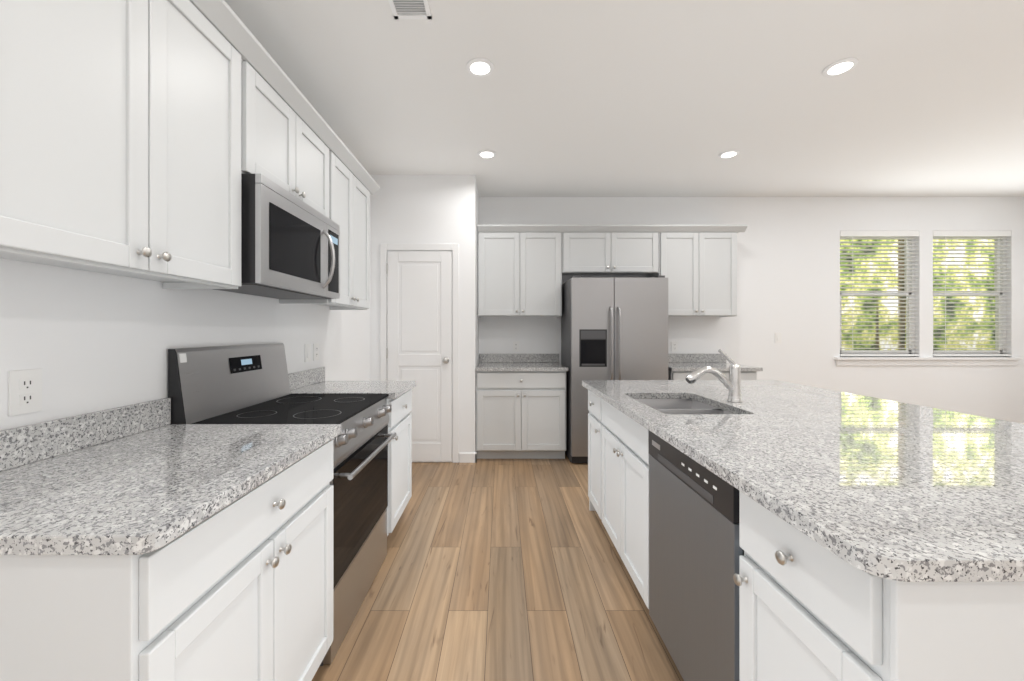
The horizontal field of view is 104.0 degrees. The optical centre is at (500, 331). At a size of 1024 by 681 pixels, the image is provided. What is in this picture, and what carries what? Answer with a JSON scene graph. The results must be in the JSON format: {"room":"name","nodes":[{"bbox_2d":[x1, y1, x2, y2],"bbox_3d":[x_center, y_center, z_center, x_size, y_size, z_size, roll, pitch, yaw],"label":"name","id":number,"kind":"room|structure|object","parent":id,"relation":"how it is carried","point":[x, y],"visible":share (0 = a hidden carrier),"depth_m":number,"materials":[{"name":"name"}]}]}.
{"room":"kitchen","nodes":[
{"label":"kitchen","id":0,"kind":"room"},
{"bbox_2d":[0,30,369,429],"bbox_3d":[-1.345,-0.125,0.860,0.150,2.790,7.620,0,0,0],"label":"wall","id":1,"kind":"structure","parent":0,"point":[87,341],"depth_m":1.35,"materials":[{"name":"white paint"}]},
{"bbox_2d":[8,369,41,415],"bbox_3d":[-1.265,0.160,1.066,0.008,0.116,0.072,0,0,0],"label":"electrical outlet","id":2,"kind":"object","parent":1,"relation":"attached to","point":[24,391],"visible":1,"depth_m":1.06,"materials":[{"name":"white plastic"}]},
{"bbox_2d":[0,0,251,287],"bbox_3d":[-1.119,-0.645,1.107,0.295,0.920,0.814,0,0,0],"label":"upper cabinet","id":3,"kind":"object","parent":1,"relation":"attached to","point":[138,138],"depth_m":1.05,"materials":[{"name":"white paint"}]},
{"bbox_2d":[0,367,324,470],"bbox_3d":[-1.257,0.300,1.762,0.020,0.100,2.156,0,0,0],"label":"backsplash","id":4,"kind":"structure","parent":1,"relation":"attached to","point":[21,445],"depth_m":1.20,"materials":[{"name":"grey stone"}]},
{"bbox_2d":[252,44,335,222],"bbox_3d":[-1.119,-0.868,1.897,0.295,0.474,0.764,0,0,0],"label":"upper cabinet","id":5,"kind":"object","parent":1,"relation":"attached to","point":[291,145],"depth_m":1.84,"materials":[{"name":"white paint"}]},
{"bbox_2d":[214,174,339,298],"bbox_3d":[-1.060,-0.392,1.897,0.407,0.421,0.745,0,0,0],"label":"microwave","id":6,"kind":"object","parent":5,"relation":"attached to","point":[290,245],"visible":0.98,"depth_m":1.71,"materials":[{"name":"grey metal"}]},
{"bbox_2d":[305,344,310,361],"bbox_3d":[-1.264,0.140,2.620,0.010,0.116,0.072,0,0,0],"label":"light switch","id":7,"kind":"object","parent":1,"relation":"attached to","point":[307,352],"visible":1,"depth_m":2.61,"materials":[{"name":"white plastic"}]},
{"bbox_2d":[313,343,318,360],"bbox_3d":[-1.265,0.140,2.740,0.008,0.116,0.072,0,0,0],"label":"electrical outlet","id":8,"kind":"object","parent":1,"relation":"attached to","point":[315,351],"visible":1,"depth_m":2.73,"materials":[{"name":"white plastic"}]},
{"bbox_2d":[279,140,371,307],"bbox_3d":[-1.119,-0.645,2.629,0.295,0.920,0.693,0,0,0],"label":"upper cabinet","id":9,"kind":"object","parent":1,"relation":"attached to","point":[353,186],"depth_m":2.60,"materials":[{"name":"white paint"}]},
{"bbox_2d":[370,175,478,461],"bbox_3d":[-0.760,-0.125,4.278,1.020,2.790,0.784,0,0,0],"label":"wall","id":10,"kind":"structure","parent":0,"point":[424,209],"depth_m":3.89,"materials":[{"name":"white paint"}]},
{"bbox_2d":[386,251,451,460],"bbox_3d":[-0.792,0.241,3.844,0.629,2.033,0.078,0,0,0],"label":"pantry door","id":11,"kind":"structure","parent":10,"relation":"in","point":[419,319],"depth_m":3.87,"materials":[{"name":"white paint"}]},
{"bbox_2d":[380,244,458,462],"bbox_3d":[-0.789,0.210,3.877,0.762,2.119,0.018,0,0,0],"label":"door frame","id":12,"kind":"structure","parent":10,"relation":"attached to","point":[384,248],"depth_m":3.87,"materials":[{"name":"white paint"}]},
{"bbox_2d":[459,452,476,462],"bbox_3d":[2.390,1.222,0.860,7.320,0.095,7.320,0,0,0],"label":"baseboard","id":13,"kind":"structure","parent":10,"relation":"attached to","point":[467,457],"depth_m":3.87,"materials":[{"name":"white paint"}]},
{"bbox_2d":[312,453,683,680],"bbox_3d":[2.390,1.320,0.860,7.620,0.100,7.620,0,0,0],"label":"floor","id":14,"kind":"structure","parent":0,"point":[503,570],"depth_m":1.94,"materials":[{"name":"brown wood"}]},
{"bbox_2d":[0,439,332,680],"bbox_3d":[-0.947,0.828,1.107,0.640,0.885,0.812,0,0,0],"label":"base cabinet","id":15,"kind":"object","parent":14,"relation":"on","point":[247,594],"depth_m":0.84,"materials":[{"name":"white paint"}]},
{"bbox_2d":[0,423,341,558],"bbox_3d":[-0.935,0.368,1.099,0.665,0.035,0.828,0,0,0],"label":"countertop","id":16,"kind":"structure","parent":15,"relation":"on","point":[130,497],"depth_m":0.92,"materials":[{"name":"grey stone"}]},
{"bbox_2d":[168,343,395,665],"bbox_3d":[-0.923,0.667,1.897,0.682,1.205,0.759,0,0,0],"label":"range","id":17,"kind":"object","parent":14,"relation":"on","point":[240,384],"visible":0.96,"depth_m":1.77,"materials":[{"name":"grey metal"}]},
{"bbox_2d":[386,387,412,535],"bbox_3d":[-0.947,0.828,2.554,0.640,0.885,0.543,0,0,0],"label":"base cabinet","id":18,"kind":"object","parent":14,"relation":"on","point":[400,419],"depth_m":2.48,"materials":[{"name":"white paint"}]},
{"bbox_2d":[290,379,415,398],"bbox_3d":[-0.935,0.368,2.562,0.665,0.035,0.558,0,0,0],"label":"countertop","id":19,"kind":"structure","parent":18,"relation":"on","point":[394,388],"depth_m":2.50,"materials":[{"name":"grey stone"}]},
{"bbox_2d":[476,354,567,458],"bbox_3d":[0.203,0.760,4.193,0.899,1.020,0.648,0,0,0],"label":"base cabinet","id":20,"kind":"object","parent":14,"relation":"on","point":[520,406],"visible":1,"depth_m":3.91,"materials":[{"name":"white paint"}]},
{"bbox_2d":[561,275,667,462],"bbox_3d":[1.128,0.368,4.085,0.920,1.803,0.711,0,0,0],"label":"refrigerator","id":21,"kind":"object","parent":14,"relation":"on","point":[614,328],"visible":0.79,"depth_m":3.79,"materials":[{"name":"grey metal"}]},
{"bbox_2d":[649,431,743,680],"bbox_3d":[0.904,0.836,1.347,0.596,0.868,0.602,0,0,0],"label":"dishwasher","id":22,"kind":"object","parent":14,"relation":"on","point":[696,550],"visible":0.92,"depth_m":1.27,"materials":[{"name":"grey metal"}]},
{"bbox_2d":[668,354,762,379],"bbox_3d":[2.094,0.760,4.193,0.882,1.020,0.648,0,0,0],"label":"base cabinet","id":23,"kind":"object","parent":14,"relation":"on","point":[681,366],"visible":0.08,"depth_m":4.00,"materials":[{"name":"white paint"}]},
{"bbox_2d":[582,384,1023,680],"bbox_3d":[1.174,0.828,1.742,1.178,0.885,2.216,0,0,0],"label":"kitchen island","id":24,"kind":"object","parent":14,"relation":"on","point":[808,611],"depth_m":0.78,"materials":[{"name":"white paint"}]},
{"bbox_2d":[582,380,1023,583],"bbox_3d":[1.278,0.368,1.749,1.405,0.035,2.272,0,0,0],"label":"island countertop","id":25,"kind":"structure","parent":24,"relation":"on","point":[913,494],"depth_m":1.04,"materials":[{"name":"grey stone"}]},
{"bbox_2d":[685,349,742,401],"bbox_3d":[1.063,0.218,2.000,0.277,0.261,0.066,0,0,0],"label":"faucet","id":26,"kind":"object","parent":25,"relation":"on","point":[732,384],"visible":1,"depth_m":1.98,"materials":[{"name":"silver metal"}]},
{"bbox_2d":[224,0,1023,196],"bbox_3d":[2.390,-1.570,0.860,7.620,0.100,7.620,0,0,0],"label":"ceiling","id":27,"kind":"structure","parent":0,"point":[630,98],"depth_m":2.54,"materials":[{"name":"white paint"}]},
{"bbox_2d":[388,0,431,18],"bbox_3d":[-0.425,-1.515,1.784,0.180,0.009,0.307,0,0,0],"label":"ceiling vent","id":28,"kind":"object","parent":27,"relation":"in","point":[410,9],"visible":1,"depth_m":1.88,"materials":[{"name":"white metal"}]},
{"bbox_2d":[466,58,493,76],"bbox_3d":[-0.120,-1.516,2.300,0.160,0.008,0.160,0,0,0],"label":"recessed light","id":29,"kind":"object","parent":27,"relation":"in","point":[480,67],"visible":1,"depth_m":2.29,"materials":[{"name":"white paint"}]},
{"bbox_2d":[478,150,495,158],"bbox_3d":[-0.120,-1.516,3.425,0.160,0.008,0.160,0,0,0],"label":"recessed light","id":30,"kind":"object","parent":27,"relation":"in","point":[486,154],"visible":1,"depth_m":3.42,"materials":[{"name":"white paint"}]},
{"bbox_2d":[718,150,739,158],"bbox_3d":[1.950,-1.516,3.425,0.160,0.008,0.160,0,0,0],"label":"recessed light","id":31,"kind":"object","parent":27,"relation":"in","point":[728,154],"visible":1,"depth_m":3.42,"materials":[{"name":"white paint"}]},
{"bbox_2d":[822,58,858,76],"bbox_3d":[1.950,-1.516,2.300,0.160,0.008,0.160,0,0,0],"label":"recessed light","id":32,"kind":"object","parent":27,"relation":"in","point":[840,67],"visible":1,"depth_m":2.29,"materials":[{"name":"white paint"}]},
{"bbox_2d":[479,197,1023,423],"bbox_3d":[2.900,-0.125,4.595,6.300,2.790,0.150,0,0,0],"label":"wall","id":33,"kind":"structure","parent":0,"point":[788,268],"depth_m":4.52,"materials":[{"name":"white paint"}]},
{"bbox_2d":[513,341,518,351],"bbox_3d":[0.170,0.170,4.515,0.072,0.116,0.008,0,0,0],"label":"electrical outlet","id":34,"kind":"object","parent":33,"relation":"attached to","point":[515,346],"visible":1,"depth_m":4.51,"materials":[{"name":"white plastic"}]},
{"bbox_2d":[477,224,564,315],"bbox_3d":[0.198,-0.645,4.347,0.885,0.920,0.340,0,0,0],"label":"upper cabinet","id":35,"kind":"object","parent":33,"relation":"attached to","point":[523,269],"depth_m":4.19,"materials":[{"name":"white paint"}]},
{"bbox_2d":[565,224,660,275],"bbox_3d":[1.149,-0.873,4.347,1.012,0.465,0.340,0,0,0],"label":"upper cabinet","id":36,"kind":"object","parent":33,"relation":"attached to","point":[590,249],"depth_m":4.19,"materials":[{"name":"white paint"}]},
{"bbox_2d":[671,341,677,351],"bbox_3d":[1.960,0.170,4.515,0.072,0.116,0.008,0,0,0],"label":"electrical outlet","id":37,"kind":"object","parent":33,"relation":"attached to","point":[674,346],"visible":1,"depth_m":4.51,"materials":[{"name":"white plastic"}]},
{"bbox_2d":[646,224,740,315],"bbox_3d":[2.068,-0.645,4.347,0.821,0.920,0.340,0,0,0],"label":"upper cabinet","id":38,"kind":"object","parent":33,"relation":"attached to","point":[699,261],"depth_m":4.19,"materials":[{"name":"white paint"}]},
{"bbox_2d":[834,231,1022,365],"bbox_3d":[4.800,-0.378,4.553,2.080,1.525,0.155,0,0,0],"label":"window","id":39,"kind":"structure","parent":33,"relation":"in","point":[909,260],"depth_m":4.53,"materials":[{"name":"white paint"}]},
{"bbox_2d":[933,231,1010,356],"bbox_3d":[5.325,-0.425,4.574,0.890,1.430,0.112,0,0,0],"label":"window blind","id":40,"kind":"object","parent":33,"relation":"in","point":[999,238],"depth_m":4.54,"materials":[{"name":"white paint"}]},
{"label":"outside","id":41,"kind":"structure","parent":0,"visible":0},
{"bbox_2d":[840,240,994,349],"bbox_3d":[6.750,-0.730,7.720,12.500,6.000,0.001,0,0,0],"label":"trees","id":42,"kind":"object","parent":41,"point":[904,331],"depth_m":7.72,"materials":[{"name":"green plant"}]}
]}

